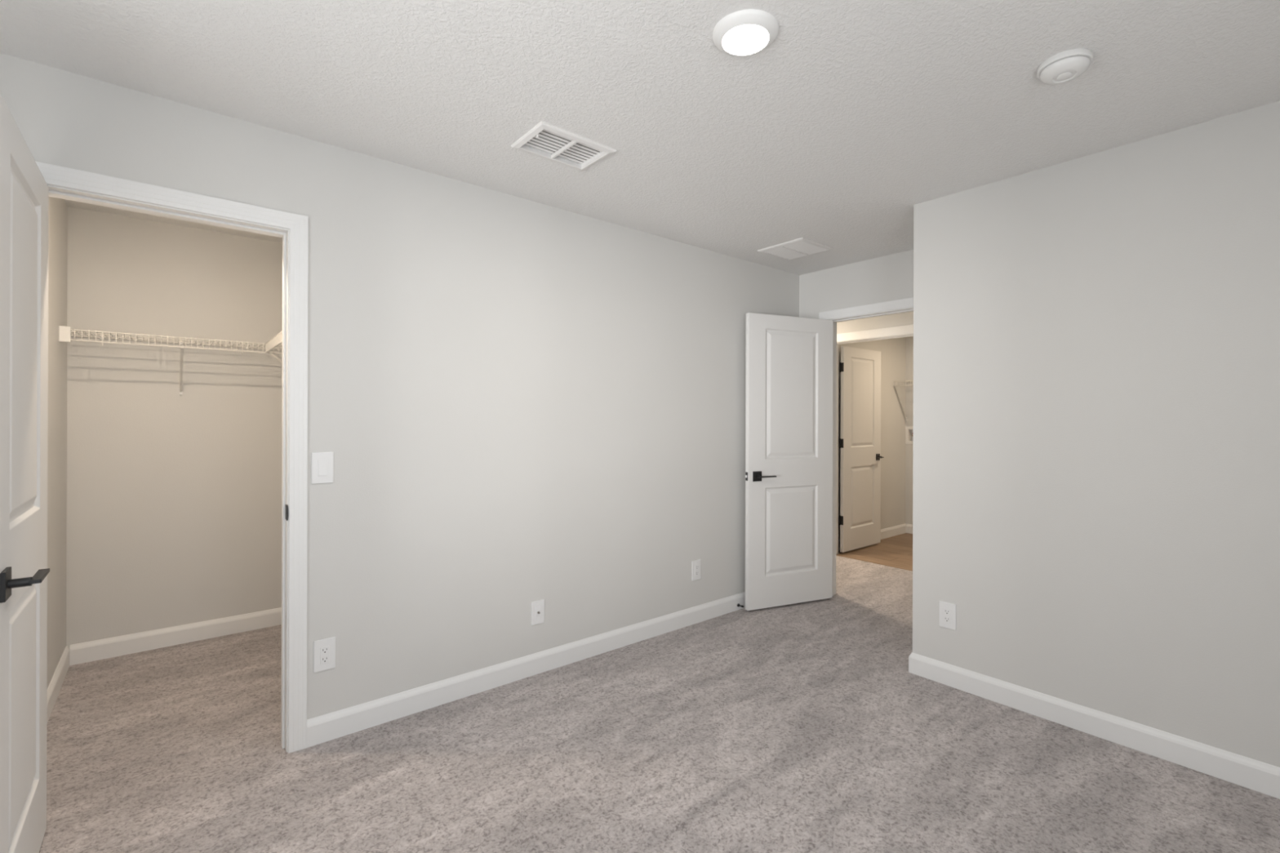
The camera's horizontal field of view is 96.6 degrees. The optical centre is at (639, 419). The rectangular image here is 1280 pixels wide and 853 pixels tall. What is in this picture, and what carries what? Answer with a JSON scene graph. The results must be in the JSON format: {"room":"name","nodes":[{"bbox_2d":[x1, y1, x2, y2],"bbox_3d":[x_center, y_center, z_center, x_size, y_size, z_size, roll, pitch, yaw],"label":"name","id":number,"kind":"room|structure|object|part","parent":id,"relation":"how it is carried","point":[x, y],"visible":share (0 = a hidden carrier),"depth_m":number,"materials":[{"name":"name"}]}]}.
{"room":"empty bedroom","nodes":[
{"label":"empty bedroom","id":0,"kind":"room"},
{"bbox_2d":[47,196,67,688],"bbox_3d":[-2.599,0.086,2.401,0.120,2.440,1.543,0,0,-40],"label":"wall","id":1,"kind":"structure","parent":0,"point":[57,207],"depth_m":2.75,"materials":[{"name":"beige paint"}]},
{"bbox_2d":[46,645,69,724],"bbox_3d":[-2.551,1.254,2.444,0.014,0.106,1.543,0,0,-40],"label":"baseboard","id":2,"kind":"structure","parent":1,"relation":"attached to","point":[55,686],"depth_m":2.71,"materials":[{"name":"white wood"}]},
{"bbox_2d":[66,206,282,648],"bbox_3d":[-2.640,0.086,3.447,1.394,2.440,0.120,0,0,-40],"label":"wall","id":3,"kind":"structure","parent":0,"point":[174,500],"depth_m":3.30,"materials":[{"name":"beige paint"}]},
{"bbox_2d":[58,325,282,395],"bbox_3d":[-2.503,-0.303,3.280,1.150,0.315,0.312,0,0,-40],"label":"wire shelf","id":4,"kind":"object","parent":3,"relation":"attached to","point":[65,333],"visible":0.84,"depth_m":3.12,"materials":[{"name":"white metal"}]},
{"bbox_2d":[69,607,281,665],"bbox_3d":[-2.601,1.254,3.396,1.126,0.106,0.014,0,0,-40],"label":"baseboard","id":5,"kind":"structure","parent":3,"relation":"attached to","point":[92,651],"depth_m":3.30,"materials":[{"name":"white wood"}]},
{"bbox_2d":[0,53,799,719],"bbox_3d":[-0.543,0.093,3.029,4.517,2.440,0.120,0,0,-40],"label":"wall","id":6,"kind":"structure","parent":0,"point":[517,402],"depth_m":2.74,"materials":[{"name":"beige paint"}]},
{"bbox_2d":[0,93,49,852],"bbox_3d":[-1.666,0.277,1.526,0.161,2.032,0.737,0,0,-40],"label":"door","id":7,"kind":"structure","parent":6,"relation":"in","point":[24,189],"depth_m":1.50,"materials":[{"name":"white paint"}]},
{"bbox_3d":[-1.465,0.380,1.318,0.009,0.068,0.068,0,0,-40],"label":"lever handle","id":8,"kind":"part","parent":7,"relation":"part of","materials":[{"name":"black metal"}]},
{"bbox_3d":[-1.462,0.380,1.389,0.020,0.009,0.130,0,0,-40],"label":"lever arm","id":9,"kind":"part","parent":7,"relation":"part of","materials":[{"name":"black metal"}]},
{"bbox_2d":[35,160,308,753],"bbox_3d":[-1.698,0.247,2.068,0.839,2.124,0.152,0,0,-40],"label":"door frame","id":10,"kind":"structure","parent":6,"relation":"attached to","point":[62,182],"depth_m":2.25,"materials":[{"name":"white wood"}]},
{"bbox_3d":[-1.397,0.365,2.255,0.004,0.064,0.046,0,0,-40],"label":"strike plate","id":11,"kind":"part","parent":10,"relation":"part of","materials":[{"name":"black"}]},
{"bbox_2d":[311,451,333,484],"bbox_3d":[-1.292,0.195,2.322,0.080,0.128,0.010,0,0,-40],"label":"light switch","id":12,"kind":"object","parent":6,"relation":"attached to","point":[322,463],"visible":1,"depth_m":2.32,"materials":[{"name":"white plastic"}]},
{"bbox_3d":[-1.291,0.195,2.321,0.035,0.068,0.002,0,0,-40],"label":"switch frame","id":13,"kind":"part","parent":12,"relation":"part of","materials":[{"name":"white plastic"}]},
{"bbox_2d":[313,636,335,672],"bbox_3d":[-1.287,0.959,2.329,0.080,0.128,0.008,0,0,-40],"label":"power outlet","id":14,"kind":"object","parent":6,"relation":"attached to","point":[324,650],"visible":1,"depth_m":2.33,"materials":[{"name":"white plastic"}]},
{"bbox_2d":[320,645,329,664],"bbox_3d":[-1.285,0.959,2.327,0.033,0.068,0.003,0,0,-40],"label":"receptacle","id":15,"kind":"object","parent":14,"relation":"attached to","point":[324,650],"depth_m":2.33,"materials":[{"name":"white plastic"}]},
{"bbox_2d":[306,591,745,747],"bbox_3d":[-0.051,1.261,3.353,3.341,0.106,0.014,0,0,-40],"label":"baseboard","id":16,"kind":"structure","parent":6,"relation":"attached to","point":[342,722],"depth_m":2.80,"materials":[{"name":"white wood"}]},
{"bbox_2d":[531,599,544,625],"bbox_3d":[-0.526,0.998,2.956,0.076,0.122,0.017,0,0,-40],"label":"outlet","id":17,"kind":"object","parent":6,"relation":"attached to","point":[537,606],"visible":1,"depth_m":2.96,"materials":[{"name":"white plastic"}]},
{"bbox_2d":[691,559,700,581],"bbox_3d":[0.366,0.975,3.703,0.080,0.128,0.008,0,0,-40],"label":"power outlet","id":18,"kind":"object","parent":6,"relation":"attached to","point":[695,573],"visible":1,"depth_m":3.70,"materials":[{"name":"white plastic"}]},
{"bbox_2d":[694,564,698,575],"bbox_3d":[0.368,0.975,3.701,0.033,0.068,0.003,0,0,-40],"label":"receptacle","id":19,"kind":"object","parent":18,"relation":"attached to","point":[696,566],"depth_m":3.70,"materials":[{"name":"white plastic"}]},
{"bbox_2d":[0,0,1279,275],"bbox_3d":[1.199,-1.172,3.309,7.550,0.100,5.470,0,0,-40],"label":"ceiling","id":20,"kind":"structure","parent":0,"point":[858,114],"depth_m":1.93,"materials":[{"name":"white paint"}]},
{"bbox_2d":[511,120,617,171],"bbox_3d":[-0.314,-1.166,2.362,0.357,0.122,0.250,0,0,-40],"label":"ceiling vent","id":21,"kind":"object","parent":20,"relation":"in","point":[557,141],"visible":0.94,"depth_m":2.36,"materials":[{"name":"white metal"}]},
{"bbox_2d":[712,8,778,56],"bbox_3d":[0.306,-1.113,1.657,0.190,0.024,0.190,0,0,-40],"label":"recessed light","id":22,"kind":"object","parent":20,"relation":"in","point":[749,32],"visible":1,"depth_m":1.63,"materials":[{"name":"white plastic"}]},
{"bbox_2d":[757,237,833,260],"bbox_3d":[1.019,-1.116,3.750,0.335,0.014,0.352,0,0,-40],"label":"ceiling vent","id":23,"kind":"object","parent":20,"relation":"in","point":[802,246],"visible":1,"depth_m":3.72,"materials":[{"name":"white metal"}]},
{"bbox_2d":[1036,48,1093,84],"bbox_3d":[1.333,-1.098,1.791,0.142,0.048,0.142,0,0,-40],"label":"smoke detector","id":24,"kind":"object","parent":20,"relation":"attached to","point":[1064,67],"visible":1,"depth_m":1.76,"materials":[{"name":"white plastic"}]},
{"bbox_2d":[39,533,1279,852],"bbox_3d":[1.192,1.348,3.309,7.550,0.060,5.470,0,0,-40],"label":"floor","id":25,"kind":"structure","parent":0,"point":[806,726],"depth_m":2.18,"materials":[{"name":"carpet"}]},
{"bbox_2d":[799,249,913,319],"bbox_3d":[1.247,0.098,4.503,0.120,2.440,3.700,0,0,-40],"label":"wall","id":26,"kind":"structure","parent":0,"point":[889,277],"depth_m":4.06,"materials":[{"name":"beige paint"}]},
{"bbox_2d":[818,297,913,595],"bbox_3d":[1.684,0.258,3.976,0.152,2.124,0.906,0,0,-40],"label":"door frame","id":27,"kind":"structure","parent":26,"relation":"attached to","point":[902,305],"depth_m":4.21,"materials":[{"name":"white wood"}]},
{"bbox_2d":[745,312,833,610],"bbox_3d":[1.069,0.286,4.049,0.755,2.032,0.161,0,0,-23],"label":"door","id":28,"kind":"structure","parent":27,"relation":"in","point":[788,413],"depth_m":4.02,"materials":[{"name":"white paint"}]},
{"bbox_3d":[0.804,0.387,3.911,0.068,0.068,0.009,0,0,-23],"label":"lever handle","id":29,"kind":"part","parent":28,"relation":"part of","materials":[{"name":"black metal"}]},
{"bbox_3d":[0.872,0.387,3.888,0.130,0.009,0.020,0,0,-23],"label":"lever arm","id":30,"kind":"part","parent":28,"relation":"part of","materials":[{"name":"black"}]},
{"bbox_3d":[1.736,0.258,4.019,0.016,2.124,0.906,0,0,-40],"label":"casing","id":31,"kind":"part","parent":27,"relation":"part of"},
{"bbox_3d":[1.632,0.257,3.933,0.016,2.124,0.906,0,0,-40],"label":"casing","id":32,"kind":"part","parent":27,"relation":"part of","materials":[{"name":"white wood"}]},
{"bbox_2d":[838,337,906,539],"bbox_3d":[2.482,0.102,6.251,1.570,2.440,0.120,0,0,-40],"label":"wall","id":33,"kind":"structure","parent":0,"point":[893,351],"depth_m":6.48,"materials":[{"name":"beige paint"}]},
{"bbox_2d":[839,346,884,552],"bbox_3d":[2.272,0.289,5.856,0.758,2.032,0.161,0,0,-40],"label":"door","id":34,"kind":"structure","parent":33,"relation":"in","point":[860,442],"depth_m":5.82,"materials":[{"name":"white paint"}]},
{"bbox_3d":[2.515,0.392,6.031,0.068,0.068,0.009,0,0,-40],"label":"lever handle","id":35,"kind":"part","parent":34,"relation":"part of","materials":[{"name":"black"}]},
{"bbox_2d":[838,523,906,551],"bbox_3d":[2.522,1.269,6.200,1.570,0.106,0.014,0,0,-40],"label":"baseboard","id":36,"kind":"structure","parent":33,"relation":"attached to","point":[900,529],"depth_m":6.48,"materials":[{"name":"white wood"}]},
{"bbox_2d":[836,311,913,333],"bbox_3d":[2.183,0.101,5.281,0.108,2.440,3.700,0,0,-40],"label":"wall","id":37,"kind":"structure","parent":0,"point":[904,318],"depth_m":5.22,"materials":[{"name":"beige paint"}]},
{"bbox_2d":[835,324,913,554],"bbox_3d":[2.163,0.245,5.292,0.124,2.152,0.950,0,0,-40],"label":"door frame","id":38,"kind":"structure","parent":37,"relation":"attached to","point":[907,331],"depth_m":5.35,"materials":[{"name":"white wood"}]},
{"bbox_3d":[2.121,0.245,5.257,0.016,2.152,0.950,0,0,-40],"label":"casing","id":39,"kind":"part","parent":38,"relation":"part of","materials":[{"name":"white wood"}]},
{"bbox_2d":[905,336,913,524],"bbox_3d":[3.818,0.106,5.967,0.120,2.440,2.265,0,0,-40],"label":"wall","id":40,"kind":"structure","parent":0,"point":[909,340],"depth_m":6.67,"materials":[{"name":"beige paint"}]},
{"bbox_2d":[893,380,913,420],"bbox_3d":[3.521,-0.218,5.991,0.306,0.456,1.601,0,0,-40],"label":"wire shelf","id":41,"kind":"object","parent":40,"relation":"attached to","point":[901,381],"visible":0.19,"depth_m":6.52,"materials":[{"name":"white metal"}]},
{"bbox_2d":[905,426,913,444],"bbox_3d":[3.237,0.179,6.630,0.086,0.204,0.261,0,0,-40],"label":"washer box","id":42,"kind":"object","parent":40,"relation":"attached to","point":[908,430],"visible":0.3,"depth_m":6.69,"materials":[{"name":"white plastic"}]},
{"bbox_2d":[906,524,912,533],"bbox_3d":[3.773,1.273,5.911,0.014,0.106,2.031,0,0,-40],"label":"baseboard","id":43,"kind":"structure","parent":40,"relation":"attached to","point":[908,526],"depth_m":6.66,"materials":[{"name":"white wood"}]},
{"bbox_2d":[912,100,1279,767],"bbox_3d":[2.470,0.102,2.329,0.777,2.440,2.333,0,0,-40],"label":"wall","id":44,"kind":"structure","parent":0,"point":[1096,451],"depth_m":2.35,"materials":[{"name":"beige paint"}]},
{"bbox_2d":[938,600,955,630],"bbox_3d":[1.531,0.974,2.842,0.008,0.128,0.080,0,0,-40],"label":"power outlet","id":45,"kind":"object","parent":44,"relation":"attached to","point":[947,611],"visible":1,"depth_m":2.84,"materials":[{"name":"white plastic"}]},
{"bbox_2d":[943,608,951,622],"bbox_3d":[1.529,0.974,2.840,0.003,0.068,0.033,0,0,-40],"label":"receptacle","id":46,"kind":"object","parent":45,"relation":"attached to","point":[947,611],"depth_m":2.84,"materials":[{"name":"white plastic"}]},
{"bbox_2d":[908,652,1279,799],"bbox_3d":[2.418,1.269,2.376,0.791,0.106,2.227,0,0,-40],"label":"baseboard","id":47,"kind":"structure","parent":44,"relation":"attached to","point":[1242,771],"depth_m":2.34,"materials":[{"name":"white wood"}]},
{"bbox_3d":[-1.619,0.089,3.215,0.120,2.440,1.543,0,0,-40],"label":"wall","id":48,"kind":"structure","parent":0,"visible":0},
{"bbox_2d":[265,330,282,363],"bbox_3d":[-1.700,-0.298,2.981,0.306,0.311,1.167,0,0,-40],"label":"wire shelf","id":49,"kind":"object","parent":48,"relation":"attached to","point":[277,340],"visible":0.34,"depth_m":3.11,"materials":[{"name":"white metal"}]}
]}

